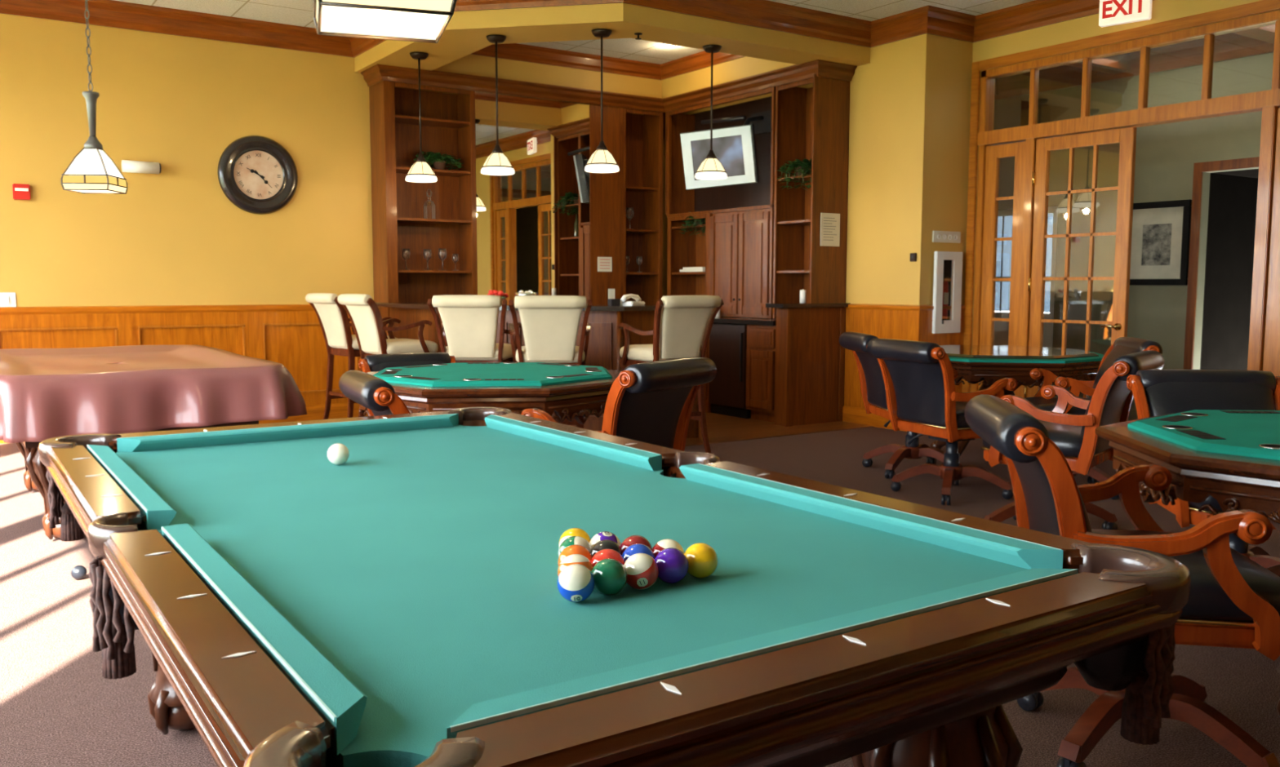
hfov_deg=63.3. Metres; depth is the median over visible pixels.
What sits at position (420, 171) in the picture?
pendant lamp
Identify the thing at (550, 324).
bar stool
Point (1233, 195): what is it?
doorway
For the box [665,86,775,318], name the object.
tall cabinet
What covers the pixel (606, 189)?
panel
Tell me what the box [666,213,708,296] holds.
display cabinet
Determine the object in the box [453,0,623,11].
trim
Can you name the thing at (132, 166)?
emergency light
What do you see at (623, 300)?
telephone
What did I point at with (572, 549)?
ball
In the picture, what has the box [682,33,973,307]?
wall pillar
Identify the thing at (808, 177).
shelf
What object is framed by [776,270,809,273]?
shelf
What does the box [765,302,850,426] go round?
bar counter
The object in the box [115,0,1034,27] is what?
ceiling
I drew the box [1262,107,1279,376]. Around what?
door
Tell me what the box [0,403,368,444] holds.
baseboard
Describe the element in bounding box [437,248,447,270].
wine glass
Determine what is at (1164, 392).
swivel armchair
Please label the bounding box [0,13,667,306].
wall
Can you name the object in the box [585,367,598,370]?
tray
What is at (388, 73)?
trim
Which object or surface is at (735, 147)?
television
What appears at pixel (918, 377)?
swivel armchair
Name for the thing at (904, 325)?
trim
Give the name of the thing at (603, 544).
ball
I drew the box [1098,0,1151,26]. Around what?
exit sign
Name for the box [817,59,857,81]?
trim
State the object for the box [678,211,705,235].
potted plant
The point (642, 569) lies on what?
ball
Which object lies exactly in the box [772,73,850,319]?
display cabinet
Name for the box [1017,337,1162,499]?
swivel armchair
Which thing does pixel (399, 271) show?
shelf
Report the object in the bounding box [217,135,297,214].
wall clock
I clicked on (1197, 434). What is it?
tray
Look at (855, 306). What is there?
trim
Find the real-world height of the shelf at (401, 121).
0.022 m
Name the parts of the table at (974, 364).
leg, leg, moulding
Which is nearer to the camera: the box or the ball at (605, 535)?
the ball at (605, 535)
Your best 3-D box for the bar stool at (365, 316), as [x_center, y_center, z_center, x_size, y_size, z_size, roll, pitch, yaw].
[-1.933,-0.112,8.089,0.675,1.173,0.575,-4,7,-39]
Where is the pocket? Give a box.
[102,565,138,630]
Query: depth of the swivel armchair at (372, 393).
3.80 m
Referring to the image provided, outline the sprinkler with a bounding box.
[634,32,642,39]
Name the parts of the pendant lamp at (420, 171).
rod, lamp shade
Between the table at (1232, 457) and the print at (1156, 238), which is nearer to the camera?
the table at (1232, 457)
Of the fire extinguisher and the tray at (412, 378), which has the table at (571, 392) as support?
the tray at (412, 378)
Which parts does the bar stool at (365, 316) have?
frame, leg, backrest, seat frame, frame, arm, seat, arm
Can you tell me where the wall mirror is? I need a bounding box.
[475,91,590,305]
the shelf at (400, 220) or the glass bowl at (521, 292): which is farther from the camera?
the shelf at (400, 220)
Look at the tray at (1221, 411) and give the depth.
3.72 m
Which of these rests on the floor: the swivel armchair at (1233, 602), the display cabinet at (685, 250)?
the swivel armchair at (1233, 602)
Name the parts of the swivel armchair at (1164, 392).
frame, seat, nail trim, backrest, seat frame, post, leg, leg, frame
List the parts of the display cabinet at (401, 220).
panel, panel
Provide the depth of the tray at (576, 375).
5.17 m
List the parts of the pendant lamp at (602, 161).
lamp shade, rod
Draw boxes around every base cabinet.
[703,322,716,413]
[745,324,776,422]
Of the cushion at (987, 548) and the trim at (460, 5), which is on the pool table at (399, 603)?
the cushion at (987, 548)
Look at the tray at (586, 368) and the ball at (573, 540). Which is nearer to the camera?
the ball at (573, 540)
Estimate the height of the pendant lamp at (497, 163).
1.050 m
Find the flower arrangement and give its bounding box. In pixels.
[487,289,508,299]
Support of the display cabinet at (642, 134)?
on the countertop at (734, 320)
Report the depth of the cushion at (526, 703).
1.25 m
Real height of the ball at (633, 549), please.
0.057 m
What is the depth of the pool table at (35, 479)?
4.99 m
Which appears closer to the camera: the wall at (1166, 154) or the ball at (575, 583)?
the ball at (575, 583)
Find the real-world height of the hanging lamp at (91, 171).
1.717 m
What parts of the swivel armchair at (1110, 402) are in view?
leg, seat, nail trim, seat frame, arm, arm, frame, leg, backrest, frame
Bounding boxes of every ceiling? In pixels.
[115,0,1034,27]
[354,2,870,98]
[520,37,704,64]
[995,24,1275,95]
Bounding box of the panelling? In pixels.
[0,324,355,391]
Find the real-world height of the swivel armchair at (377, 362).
0.796 m
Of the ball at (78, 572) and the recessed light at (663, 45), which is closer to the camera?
the ball at (78, 572)
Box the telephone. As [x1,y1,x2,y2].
[620,293,644,305]
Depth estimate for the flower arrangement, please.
8.20 m
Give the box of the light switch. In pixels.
[0,292,16,306]
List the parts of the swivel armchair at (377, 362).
frame, backrest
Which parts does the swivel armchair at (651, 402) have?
arm, frame, backrest, frame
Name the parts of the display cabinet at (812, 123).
panel, frame, panel, panel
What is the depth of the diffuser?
5.95 m
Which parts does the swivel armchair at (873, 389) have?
frame, backrest, seat, seat frame, leg, tilt lever, leg, post, leg, leg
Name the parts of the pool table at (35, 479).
leg, leg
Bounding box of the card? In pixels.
[820,213,839,246]
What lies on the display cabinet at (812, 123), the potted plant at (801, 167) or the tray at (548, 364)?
the potted plant at (801, 167)
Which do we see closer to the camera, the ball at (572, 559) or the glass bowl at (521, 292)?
the ball at (572, 559)
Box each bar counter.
[375,302,698,438]
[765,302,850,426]
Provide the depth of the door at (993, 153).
8.71 m
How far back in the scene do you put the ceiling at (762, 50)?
8.47 m
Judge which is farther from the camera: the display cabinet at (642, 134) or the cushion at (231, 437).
the display cabinet at (642, 134)
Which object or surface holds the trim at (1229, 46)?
attached to the wall at (1166, 154)
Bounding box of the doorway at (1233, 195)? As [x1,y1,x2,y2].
[1200,168,1258,370]
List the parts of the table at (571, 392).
moulding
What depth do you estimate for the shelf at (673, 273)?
10.83 m
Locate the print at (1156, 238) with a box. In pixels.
[1141,223,1172,265]
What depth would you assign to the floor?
3.44 m
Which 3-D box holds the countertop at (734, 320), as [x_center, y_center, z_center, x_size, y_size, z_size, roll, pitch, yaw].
[-0.203,-0.587,9.710,3.075,0.040,2.480,-4,7,-34]
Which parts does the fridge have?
handle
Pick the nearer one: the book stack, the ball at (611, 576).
the ball at (611, 576)
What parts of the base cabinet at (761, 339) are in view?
door, drawer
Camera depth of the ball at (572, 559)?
1.61 m
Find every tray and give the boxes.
[380,371,397,374]
[404,364,434,368]
[407,377,440,380]
[467,362,500,364]
[484,378,524,380]
[538,363,564,365]
[561,373,590,377]
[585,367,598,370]
[1155,415,1197,422]
[1176,430,1225,439]
[1220,410,1279,413]
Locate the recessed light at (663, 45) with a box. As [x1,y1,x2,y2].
[661,44,675,47]
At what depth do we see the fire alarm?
8.02 m
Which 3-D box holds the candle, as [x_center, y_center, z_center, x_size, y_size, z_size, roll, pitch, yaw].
[1.440,-0.773,9.166,0.056,0.125,0.055,-4,7,-34]
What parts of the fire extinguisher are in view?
label plate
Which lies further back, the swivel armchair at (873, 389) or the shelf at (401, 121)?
the shelf at (401, 121)
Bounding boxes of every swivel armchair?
[338,370,409,416]
[358,352,456,373]
[520,357,716,451]
[839,332,962,479]
[866,338,1017,506]
[964,394,1279,766]
[981,350,1164,529]
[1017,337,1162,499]
[1126,369,1279,568]
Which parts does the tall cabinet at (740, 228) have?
panel, door, panel, door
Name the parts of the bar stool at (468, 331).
frame, backrest, seat, seat frame, frame, arm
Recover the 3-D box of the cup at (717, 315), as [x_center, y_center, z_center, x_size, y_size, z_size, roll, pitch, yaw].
[0.749,-0.698,10.208,0.076,0.085,0.076,-4,7,-34]
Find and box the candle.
[800,288,806,303]
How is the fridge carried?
on the floor
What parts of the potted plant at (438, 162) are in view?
pot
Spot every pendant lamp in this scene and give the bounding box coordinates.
[404,51,437,182]
[480,34,515,175]
[584,28,619,173]
[694,44,727,179]
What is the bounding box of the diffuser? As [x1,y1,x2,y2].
[73,190,116,192]
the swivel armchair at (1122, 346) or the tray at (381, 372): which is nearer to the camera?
the tray at (381, 372)
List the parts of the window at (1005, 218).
panel, pane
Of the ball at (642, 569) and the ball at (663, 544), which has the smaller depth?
the ball at (642, 569)
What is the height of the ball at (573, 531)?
0.057 m
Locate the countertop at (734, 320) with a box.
[713,316,776,325]
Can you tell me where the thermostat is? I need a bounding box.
[910,253,916,261]
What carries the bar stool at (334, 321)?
on the floor
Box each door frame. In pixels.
[961,0,1279,398]
[1183,156,1259,369]
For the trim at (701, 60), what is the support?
attached to the ceiling at (762, 50)
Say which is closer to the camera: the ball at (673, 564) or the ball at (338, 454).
the ball at (673, 564)
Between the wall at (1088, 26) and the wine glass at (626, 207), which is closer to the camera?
the wall at (1088, 26)
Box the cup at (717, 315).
[715,309,719,317]
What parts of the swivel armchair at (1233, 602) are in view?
frame, backrest, frame, leg, leg, arm, arm, seat, leg, seat frame, nail trim, leg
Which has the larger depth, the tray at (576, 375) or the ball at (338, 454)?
the tray at (576, 375)
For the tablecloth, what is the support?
on the pool table at (35, 479)
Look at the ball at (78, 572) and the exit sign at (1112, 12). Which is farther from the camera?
the exit sign at (1112, 12)
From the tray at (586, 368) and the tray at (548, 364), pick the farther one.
the tray at (548, 364)
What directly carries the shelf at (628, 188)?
attached to the display cabinet at (642, 134)
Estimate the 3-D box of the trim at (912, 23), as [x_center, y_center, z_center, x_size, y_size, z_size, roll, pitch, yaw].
[2.155,-2.974,8.653,0.095,0.190,0.715,-4,7,-34]
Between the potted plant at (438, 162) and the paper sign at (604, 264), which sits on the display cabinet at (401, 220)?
the potted plant at (438, 162)
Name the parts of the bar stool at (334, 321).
frame, leg, backrest, frame, seat frame, leg, seat, arm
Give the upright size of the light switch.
0.116 m
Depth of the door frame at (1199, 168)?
8.85 m
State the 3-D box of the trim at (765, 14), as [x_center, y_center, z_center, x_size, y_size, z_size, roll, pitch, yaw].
[0.947,-2.935,8.218,2.589,0.190,0.095,-4,7,-34]
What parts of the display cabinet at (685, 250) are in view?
panel, panel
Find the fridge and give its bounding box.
[709,323,751,418]
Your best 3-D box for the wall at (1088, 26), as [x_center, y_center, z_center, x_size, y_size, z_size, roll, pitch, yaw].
[5.661,-0.965,4.855,0.150,3.500,10.080,-4,7,-34]
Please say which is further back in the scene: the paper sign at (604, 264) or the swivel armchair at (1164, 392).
the paper sign at (604, 264)
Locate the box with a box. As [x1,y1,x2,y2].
[607,288,620,305]
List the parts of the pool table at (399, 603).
rail, leg, rail, rail, rail, rail, rail, leg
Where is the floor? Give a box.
[0,412,1279,766]
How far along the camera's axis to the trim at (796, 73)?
9.71 m
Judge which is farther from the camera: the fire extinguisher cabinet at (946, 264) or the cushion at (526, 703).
the fire extinguisher cabinet at (946, 264)
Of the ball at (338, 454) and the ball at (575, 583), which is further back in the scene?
the ball at (338, 454)
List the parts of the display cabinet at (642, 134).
panel, panel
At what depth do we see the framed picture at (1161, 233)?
9.10 m
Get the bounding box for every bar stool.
[305,293,397,419]
[337,293,438,417]
[426,294,521,363]
[508,295,591,428]
[617,295,724,453]
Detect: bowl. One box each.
[514,289,538,296]
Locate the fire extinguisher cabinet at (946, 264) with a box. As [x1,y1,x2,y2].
[932,251,962,333]
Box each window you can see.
[993,20,1279,124]
[993,206,1057,347]
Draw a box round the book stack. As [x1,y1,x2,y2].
[679,266,705,272]
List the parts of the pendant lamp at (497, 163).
rod, lamp shade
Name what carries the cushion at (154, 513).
on the pool table at (399, 603)
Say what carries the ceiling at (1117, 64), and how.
attached to the wall at (1166, 154)
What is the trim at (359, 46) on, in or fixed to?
attached to the wall at (175, 102)
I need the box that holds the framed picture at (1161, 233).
[1129,199,1191,285]
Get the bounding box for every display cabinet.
[368,80,477,318]
[623,107,662,304]
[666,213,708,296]
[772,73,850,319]
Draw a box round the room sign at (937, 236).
[932,230,960,243]
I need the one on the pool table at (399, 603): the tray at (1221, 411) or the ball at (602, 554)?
the ball at (602, 554)
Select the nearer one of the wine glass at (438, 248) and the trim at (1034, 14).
the trim at (1034, 14)
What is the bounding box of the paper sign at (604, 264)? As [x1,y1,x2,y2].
[597,257,612,271]
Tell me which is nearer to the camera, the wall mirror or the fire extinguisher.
the fire extinguisher
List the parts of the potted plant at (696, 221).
pot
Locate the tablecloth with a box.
[0,345,306,443]
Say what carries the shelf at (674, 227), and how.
attached to the display cabinet at (685, 250)
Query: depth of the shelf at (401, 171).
9.71 m
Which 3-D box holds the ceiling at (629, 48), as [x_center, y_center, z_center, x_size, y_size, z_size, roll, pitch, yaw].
[-0.297,-3.213,9.171,3.570,0.100,2.910,-4,7,-34]
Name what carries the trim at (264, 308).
attached to the wall at (175, 102)
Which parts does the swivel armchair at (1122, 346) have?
seat, arm, arm, leg, frame, backrest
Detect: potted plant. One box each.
[412,151,463,169]
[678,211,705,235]
[777,158,811,190]
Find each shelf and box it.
[395,115,469,128]
[395,166,470,177]
[396,217,471,224]
[398,270,471,273]
[626,186,657,192]
[626,228,657,233]
[626,272,657,275]
[671,224,705,230]
[671,271,705,275]
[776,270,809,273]
[777,173,811,182]
[777,219,810,225]
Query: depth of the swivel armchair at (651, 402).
4.32 m
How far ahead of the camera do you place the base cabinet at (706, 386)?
10.06 m
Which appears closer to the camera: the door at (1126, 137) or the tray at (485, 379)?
the tray at (485, 379)
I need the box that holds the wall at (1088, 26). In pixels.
[969,0,1278,391]
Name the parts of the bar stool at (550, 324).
arm, frame, seat, backrest, seat frame, leg, frame, arm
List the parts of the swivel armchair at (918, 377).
frame, backrest, tilt lever, leg, seat, nail trim, seat frame, leg, frame, post, arm, leg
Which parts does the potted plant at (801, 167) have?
pot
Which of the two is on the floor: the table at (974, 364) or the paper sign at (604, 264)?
the table at (974, 364)
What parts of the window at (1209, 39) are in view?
pane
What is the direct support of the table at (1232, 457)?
on the floor
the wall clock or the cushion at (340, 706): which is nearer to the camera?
the cushion at (340, 706)
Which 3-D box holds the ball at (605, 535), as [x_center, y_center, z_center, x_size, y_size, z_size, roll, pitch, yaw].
[-0.059,0.281,1.772,0.057,0.058,0.057,-1,6,-11]
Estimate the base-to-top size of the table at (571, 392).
0.792 m
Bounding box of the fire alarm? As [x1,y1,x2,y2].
[12,183,31,199]
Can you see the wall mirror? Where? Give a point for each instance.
(533, 222)
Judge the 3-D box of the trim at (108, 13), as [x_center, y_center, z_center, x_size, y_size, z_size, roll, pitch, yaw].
[-4.557,-2.926,8.031,4.800,0.190,0.095,-4,7,-34]
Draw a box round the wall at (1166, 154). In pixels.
[993,51,1273,421]
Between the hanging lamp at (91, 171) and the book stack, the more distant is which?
the book stack
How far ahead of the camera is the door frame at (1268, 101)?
7.82 m
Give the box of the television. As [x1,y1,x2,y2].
[680,110,771,190]
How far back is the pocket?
1.87 m
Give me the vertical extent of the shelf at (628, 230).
0.022 m
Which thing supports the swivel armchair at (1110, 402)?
on the floor
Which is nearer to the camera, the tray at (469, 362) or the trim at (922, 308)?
the tray at (469, 362)
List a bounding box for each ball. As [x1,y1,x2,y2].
[71,565,86,579]
[327,443,349,465]
[556,564,595,602]
[557,545,592,566]
[557,554,593,577]
[558,528,591,546]
[558,536,591,557]
[589,531,621,547]
[590,540,622,556]
[591,549,624,567]
[591,558,627,596]
[620,535,652,552]
[622,543,655,562]
[623,553,658,590]
[652,538,684,556]
[654,547,688,584]
[684,542,718,578]
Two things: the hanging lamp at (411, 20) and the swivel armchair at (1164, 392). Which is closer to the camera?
the hanging lamp at (411, 20)
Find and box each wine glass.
[401,248,410,270]
[422,248,431,270]
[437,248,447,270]
[452,253,458,269]
[626,207,634,229]
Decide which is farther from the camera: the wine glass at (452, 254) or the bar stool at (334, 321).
the wine glass at (452, 254)
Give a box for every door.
[977,141,1026,395]
[1023,126,1136,399]
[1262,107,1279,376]
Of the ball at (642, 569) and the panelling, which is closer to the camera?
the ball at (642, 569)
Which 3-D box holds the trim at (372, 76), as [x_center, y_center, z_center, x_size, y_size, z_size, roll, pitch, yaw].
[-2.380,-2.757,9.272,0.085,0.125,0.435,-4,7,-34]
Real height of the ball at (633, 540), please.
0.057 m
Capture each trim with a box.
[0,0,353,57]
[0,304,314,315]
[0,311,360,405]
[347,36,386,57]
[360,64,383,86]
[377,63,664,112]
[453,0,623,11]
[471,43,661,79]
[623,0,871,47]
[660,50,743,79]
[662,59,817,112]
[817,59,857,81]
[844,303,919,311]
[844,308,919,408]
[870,4,928,47]
[918,310,964,392]
[919,304,965,311]
[926,4,975,42]
[973,0,1153,42]
[994,32,1274,100]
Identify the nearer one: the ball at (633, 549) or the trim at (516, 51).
the ball at (633, 549)
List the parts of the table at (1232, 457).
moulding, leg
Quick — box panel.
[587,103,623,305]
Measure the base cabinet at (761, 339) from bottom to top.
0.874 m
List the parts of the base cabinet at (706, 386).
door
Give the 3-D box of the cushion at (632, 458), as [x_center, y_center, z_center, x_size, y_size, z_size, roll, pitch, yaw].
[-0.242,0.166,3.087,0.050,0.038,1.017,-4,7,-34]
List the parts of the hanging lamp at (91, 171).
chain, lamp shade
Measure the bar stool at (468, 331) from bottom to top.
1.173 m
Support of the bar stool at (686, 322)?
on the floor
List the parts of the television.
screen frame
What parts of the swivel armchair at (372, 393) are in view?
frame, backrest, frame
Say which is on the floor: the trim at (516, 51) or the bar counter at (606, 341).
the bar counter at (606, 341)
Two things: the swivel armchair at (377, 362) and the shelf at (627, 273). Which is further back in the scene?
the shelf at (627, 273)
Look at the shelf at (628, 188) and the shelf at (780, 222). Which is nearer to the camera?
the shelf at (780, 222)
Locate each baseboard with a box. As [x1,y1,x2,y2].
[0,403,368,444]
[842,405,906,431]
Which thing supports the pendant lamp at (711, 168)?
hanging from the ceiling at (762, 50)
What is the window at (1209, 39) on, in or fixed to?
attached to the door frame at (1268, 101)
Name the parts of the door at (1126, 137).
handle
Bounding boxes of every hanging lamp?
[61,0,128,194]
[312,0,456,43]
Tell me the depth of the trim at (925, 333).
8.81 m
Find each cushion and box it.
[87,444,176,530]
[116,413,458,452]
[161,524,367,755]
[446,568,1078,739]
[484,414,662,471]
[679,463,1062,569]
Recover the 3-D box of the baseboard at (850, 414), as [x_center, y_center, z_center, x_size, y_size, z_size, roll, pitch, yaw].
[2.099,0.309,9.095,0.034,0.150,0.864,-4,7,-34]
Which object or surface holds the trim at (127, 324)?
attached to the wall at (175, 102)
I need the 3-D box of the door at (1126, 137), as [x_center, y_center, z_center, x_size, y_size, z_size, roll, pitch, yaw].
[3.403,-0.736,8.119,0.114,2.400,0.836,-4,7,-34]
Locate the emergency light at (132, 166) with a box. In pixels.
[121,160,161,173]
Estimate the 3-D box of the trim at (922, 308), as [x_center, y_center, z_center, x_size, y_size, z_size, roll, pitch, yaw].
[2.573,-0.646,8.820,0.614,0.045,0.034,-4,7,-34]
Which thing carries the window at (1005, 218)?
in the wall at (1166, 154)
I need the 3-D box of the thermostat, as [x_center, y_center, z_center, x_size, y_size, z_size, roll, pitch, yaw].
[2.289,-1.059,8.695,0.022,0.070,0.060,-4,7,-34]
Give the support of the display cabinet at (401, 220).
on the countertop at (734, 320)
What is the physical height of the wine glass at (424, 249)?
0.195 m
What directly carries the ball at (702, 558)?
on the pool table at (399, 603)
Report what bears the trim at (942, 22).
attached to the wall pillar
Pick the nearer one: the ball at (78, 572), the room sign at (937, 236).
the ball at (78, 572)
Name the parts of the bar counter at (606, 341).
panel frame, panel frame, panel frame, corner post, corner post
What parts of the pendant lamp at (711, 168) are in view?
lamp shade, rod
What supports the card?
attached to the display cabinet at (812, 123)
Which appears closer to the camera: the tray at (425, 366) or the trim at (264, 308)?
the tray at (425, 366)
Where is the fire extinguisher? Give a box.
[942,277,949,319]
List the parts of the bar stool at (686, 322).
seat frame, arm, frame, seat, backrest, leg, frame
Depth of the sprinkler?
7.95 m
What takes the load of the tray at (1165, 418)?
on the table at (1232, 457)
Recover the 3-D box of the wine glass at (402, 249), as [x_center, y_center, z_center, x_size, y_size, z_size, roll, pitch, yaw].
[-2.161,-1.148,9.583,0.080,0.195,0.080,-4,7,-34]
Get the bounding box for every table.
[14,420,258,540]
[38,407,1191,766]
[359,362,621,424]
[930,345,1103,464]
[1094,409,1279,717]

